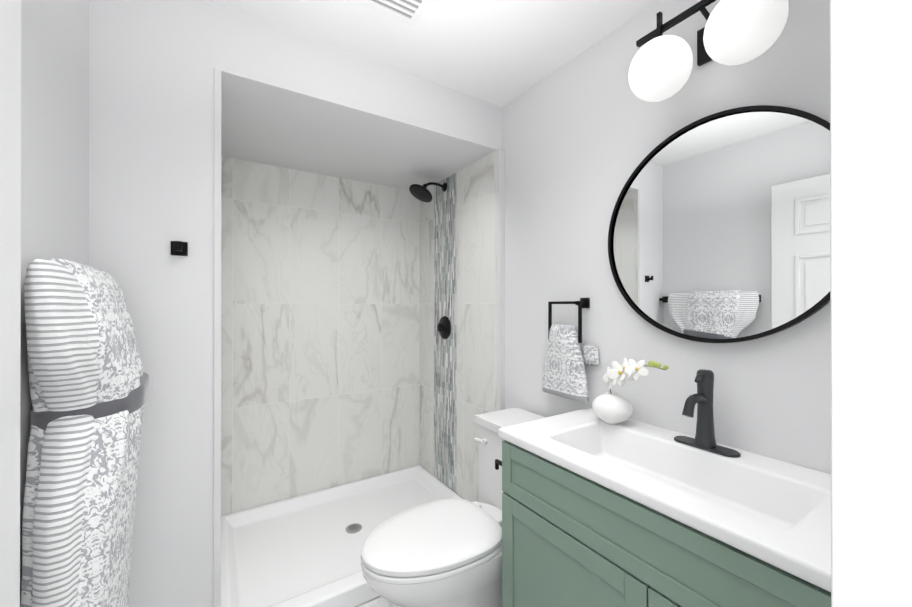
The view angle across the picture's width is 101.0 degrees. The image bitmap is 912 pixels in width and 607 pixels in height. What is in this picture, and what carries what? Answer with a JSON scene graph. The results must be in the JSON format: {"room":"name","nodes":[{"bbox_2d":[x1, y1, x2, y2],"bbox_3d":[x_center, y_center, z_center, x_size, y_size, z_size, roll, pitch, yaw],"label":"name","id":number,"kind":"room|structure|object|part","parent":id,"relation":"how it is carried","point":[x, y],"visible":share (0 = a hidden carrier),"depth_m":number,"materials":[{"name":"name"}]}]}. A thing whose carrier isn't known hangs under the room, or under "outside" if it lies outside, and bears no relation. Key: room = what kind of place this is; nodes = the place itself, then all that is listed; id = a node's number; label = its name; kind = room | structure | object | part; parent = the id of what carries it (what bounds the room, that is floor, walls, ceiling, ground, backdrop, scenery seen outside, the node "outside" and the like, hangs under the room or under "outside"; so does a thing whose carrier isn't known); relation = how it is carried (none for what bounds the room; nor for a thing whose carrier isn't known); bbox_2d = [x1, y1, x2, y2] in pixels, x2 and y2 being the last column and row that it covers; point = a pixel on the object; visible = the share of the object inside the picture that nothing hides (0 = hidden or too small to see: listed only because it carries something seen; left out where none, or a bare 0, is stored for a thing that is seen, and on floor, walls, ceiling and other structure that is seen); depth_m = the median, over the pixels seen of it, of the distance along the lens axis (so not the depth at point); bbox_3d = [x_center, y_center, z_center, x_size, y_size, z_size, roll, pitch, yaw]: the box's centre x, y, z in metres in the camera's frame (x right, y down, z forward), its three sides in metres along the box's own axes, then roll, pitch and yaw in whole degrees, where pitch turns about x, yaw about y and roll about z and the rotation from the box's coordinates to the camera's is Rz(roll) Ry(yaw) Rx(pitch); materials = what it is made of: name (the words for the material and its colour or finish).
{"room":"bathroom","nodes":[
{"label":"bathroom","id":0,"kind":"room"},
{"bbox_2d":[20,0,88,606],"bbox_3d":[-0.624,0.108,0.261,0.100,2.400,2.320,0,0,-33],"label":"wall","id":1,"kind":"structure","parent":0,"point":[54,128],"depth_m":0.91,"materials":[{"name":"white paint"}]},
{"bbox_2d":[89,0,215,606],"bbox_3d":[-1.263,0.111,1.662,0.338,2.400,0.930,0,0,-33],"label":"wall","id":2,"kind":"structure","parent":0,"point":[152,64],"depth_m":1.28,"materials":[{"name":"white paint"}]},
{"bbox_2d":[171,241,187,255],"bbox_3d":[-0.947,-0.190,1.284,0.048,0.048,0.047,0,0,-33],"label":"robe hook","id":3,"kind":"object","parent":2,"relation":"attached to","point":[179,248],"visible":1,"depth_m":1.29,"materials":[{"name":"black metal"}]},
{"bbox_2d":[216,3,501,189],"bbox_3d":[-0.586,-0.968,2.159,1.341,0.240,1.030,0,0,-33],"label":"soffit","id":4,"kind":"structure","parent":0,"point":[290,99],"depth_m":1.78,"materials":[{"name":"white paint"}]},
{"bbox_2d":[356,596,400,606],"bbox_3d":[-0.128,1.335,1.129,1.876,0.050,3.250,0,0,-33],"label":"floor","id":5,"kind":"structure","parent":0,"point":[379,601],"depth_m":1.64,"materials":[{"name":"tile"}]},
{"bbox_2d":[221,465,460,606],"bbox_3d":[-0.561,1.264,2.098,1.290,0.095,0.949,0,0,-33],"label":"shower pan","id":6,"kind":"object","parent":5,"relation":"on","point":[302,551],"depth_m":2.01,"materials":[{"name":"white plastic"}]},
{"bbox_3d":[-0.578,1.268,2.123,0.090,0.007,0.090,0,0,-33],"label":"shower pan cap","id":7,"kind":"part","parent":6,"relation":"part of","materials":[{"name":"silver metal"}]},
{"bbox_2d":[361,407,545,606],"bbox_3d":[0.051,0.924,1.537,0.896,0.772,0.427,0,0,-33],"label":"toilet","id":8,"kind":"object","parent":5,"relation":"on","point":[444,552],"visible":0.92,"depth_m":1.36,"materials":[{"name":"white ceramic"}]},
{"bbox_2d":[502,440,830,606],"bbox_3d":[0.611,0.892,1.072,0.494,0.835,0.905,0,0,-33],"label":"bathroom vanity","id":9,"kind":"object","parent":5,"relation":"on","point":[570,538],"visible":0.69,"depth_m":0.97,"materials":[{"name":"green wood"}]},
{"bbox_2d":[495,459,501,469],"bbox_3d":[0.172,0.589,1.369,0.033,0.047,0.066,0,0,-33],"label":"toilet paper holder","id":10,"kind":"object","parent":9,"relation":"attached to","point":[498,462],"visible":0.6,"depth_m":1.38,"materials":[{"name":"black metal"}]},
{"bbox_2d":[498,408,830,591],"bbox_3d":[0.607,0.498,1.074,0.499,0.117,0.931,0,0,-33],"label":"countertop","id":11,"kind":"structure","parent":9,"relation":"on","point":[775,512],"depth_m":0.99,"materials":[{"name":"white"}]},
{"bbox_2d":[592,392,632,423],"bbox_3d":[0.580,0.386,1.395,0.139,0.107,0.139,0,0,-33],"label":"vase","id":12,"kind":"object","parent":11,"relation":"on","point":[612,408],"visible":1,"depth_m":1.35,"materials":[{"name":"white ceramic"}]},
{"bbox_2d":[603,358,668,393],"bbox_3d":[0.610,0.274,1.306,0.050,0.166,0.246,0,0,-33],"label":"flowers","id":13,"kind":"object","parent":12,"relation":"in","point":[630,370],"visible":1,"depth_m":1.31,"materials":[{"name":"white plant"}]},
{"bbox_2d":[674,369,740,457],"bbox_3d":[0.726,0.321,1.127,0.150,0.235,0.180,0,0,-33],"label":"faucet","id":14,"kind":"object","parent":11,"relation":"on","point":[704,438],"visible":1,"depth_m":1.13,"materials":[{"name":"grey metal"}]},
{"bbox_2d":[208,0,658,106],"bbox_3d":[0.124,-1.116,0.743,1.876,0.050,2.320,0,0,-33],"label":"ceiling","id":15,"kind":"structure","parent":0,"point":[501,53],"depth_m":1.52,"materials":[{"name":"white paint"}]},
{"bbox_2d":[352,0,431,26],"bbox_3d":[-0.212,-1.079,1.252,0.300,0.022,0.300,0,0,-33],"label":"fan","id":16,"kind":"object","parent":15,"relation":"attached to","point":[409,12],"visible":1,"depth_m":1.36,"materials":[{"name":"white plastic"}]},
{"bbox_2d":[502,0,830,473],"bbox_3d":[0.620,0.111,1.612,0.100,2.400,3.250,0,0,-33],"label":"wall","id":17,"kind":"structure","parent":0,"point":[586,133],"depth_m":1.45,"materials":[{"name":"white paint"}]},
{"bbox_2d":[420,150,496,504],"bbox_3d":[-0.010,0.233,2.466,0.034,2.160,0.930,0,0,-33],"label":"wall","id":18,"kind":"structure","parent":17,"relation":"attached to","point":[458,288],"depth_m":2.39,"materials":[{"name":"stone"}]},
{"bbox_2d":[409,182,446,202],"bbox_3d":[-0.183,-0.744,2.474,0.256,0.148,0.164,0,0,-33],"label":"shower head","id":19,"kind":"object","parent":18,"relation":"attached to","point":[421,193],"visible":1,"depth_m":2.45},
{"bbox_2d":[437,316,450,338],"bbox_3d":[-0.096,0.163,2.527,0.051,0.156,0.156,0,0,-33],"label":"shower valve","id":20,"kind":"object","parent":18,"relation":"attached to","point":[444,327],"visible":1,"depth_m":2.51,"materials":[{"name":"black metal"}]},
{"bbox_2d":[548,298,589,342],"bbox_3d":[0.496,0.071,1.660,0.055,0.190,0.185,0,0,-33],"label":"towel ring","id":21,"kind":"object","parent":17,"relation":"attached to","point":[583,303],"visible":0.81,"depth_m":1.60,"materials":[{"name":"black metal"}]},
{"bbox_2d":[542,324,598,402],"bbox_3d":[0.485,0.251,1.640,0.079,0.315,0.273,0,0,-33],"label":"hand towel","id":22,"kind":"object","parent":21,"relation":"hanging from","point":[564,372],"visible":1,"depth_m":1.60,"materials":[{"name":"grey fabric"}]},
{"bbox_2d":[628,0,788,101],"bbox_3d":[0.738,-0.803,1.131,0.222,0.275,0.414,0,0,-33],"label":"sconce","id":23,"kind":"object","parent":17,"relation":"attached to","point":[734,32],"visible":1,"depth_m":1.11,"materials":[{"name":"black"}]},
{"bbox_2d":[608,105,829,342],"bbox_3d":[0.809,-0.235,1.199,0.026,0.720,0.720,0,0,-33],"label":"round mirror","id":24,"kind":"object","parent":17,"relation":"attached to","point":[719,229],"visible":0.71,"depth_m":1.15,"materials":[{"name":"black mirror"}]},
{"bbox_3d":[0.405,0.108,0.303,1.676,2.400,0.120,0,0,-33],"label":"wall","id":25,"kind":"structure","parent":0,"visible":0},
{"bbox_2d":[0,0,20,606],"bbox_3d":[-0.515,0.279,0.273,0.047,2.033,0.800,0,0,-33],"label":"door","id":26,"kind":"structure","parent":25,"relation":"in","point":[10,179],"depth_m":0.59,"materials":[{"name":"white paint"}]},
{"bbox_2d":[830,0,911,606],"bbox_3d":[0.087,0.247,0.098,0.890,2.120,0.148,0,0,-33],"label":"door frame","id":27,"kind":"structure","parent":25,"relation":"attached to","point":[871,260],"depth_m":0.34,"materials":[{"name":"white"}]},
{"bbox_3d":[-0.876,0.233,2.530,1.426,2.160,0.088,0,0,-33],"label":"wall","id":28,"kind":"structure","parent":0,"visible":0},
{"bbox_2d":[221,156,224,515],"bbox_3d":[-1.108,0.231,1.744,0.012,2.160,0.900,0,0,-33],"label":"tiled wall","id":29,"kind":"structure","parent":28,"relation":"attached to","point":[222,158],"depth_m":2.16,"materials":[{"name":"stone"}]},
{"bbox_2d":[213,68,504,606],"bbox_3d":[-0.331,0.231,1.754,1.344,2.160,0.122,0,0,-33],"label":"trim","id":30,"kind":"structure","parent":29,"relation":"attached to","point":[217,311],"depth_m":1.36,"materials":[{"name":"white paint"}]},
{"bbox_2d":[225,157,419,514],"bbox_3d":[-0.813,0.233,2.511,1.338,2.160,0.012,0,0,-33],"label":"tiled wall","id":31,"kind":"structure","parent":28,"relation":"attached to","point":[320,331],"depth_m":2.44,"materials":[{"name":"stone"}]},
{"bbox_3d":[-0.954,-0.036,0.934,0.070,0.048,0.638,0,0,-33],"label":"towel rail","id":32,"kind":"object","parent":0,"visible":0},
{"bbox_2d":[21,258,148,606],"bbox_3d":[-0.879,0.437,0.927,0.188,1.055,0.569,0,0,-33],"label":"bath towel","id":33,"kind":"object","parent":32,"relation":"hanging from","point":[89,383],"visible":1,"depth_m":0.77,"materials":[{"name":"grey fabric"}]}
]}

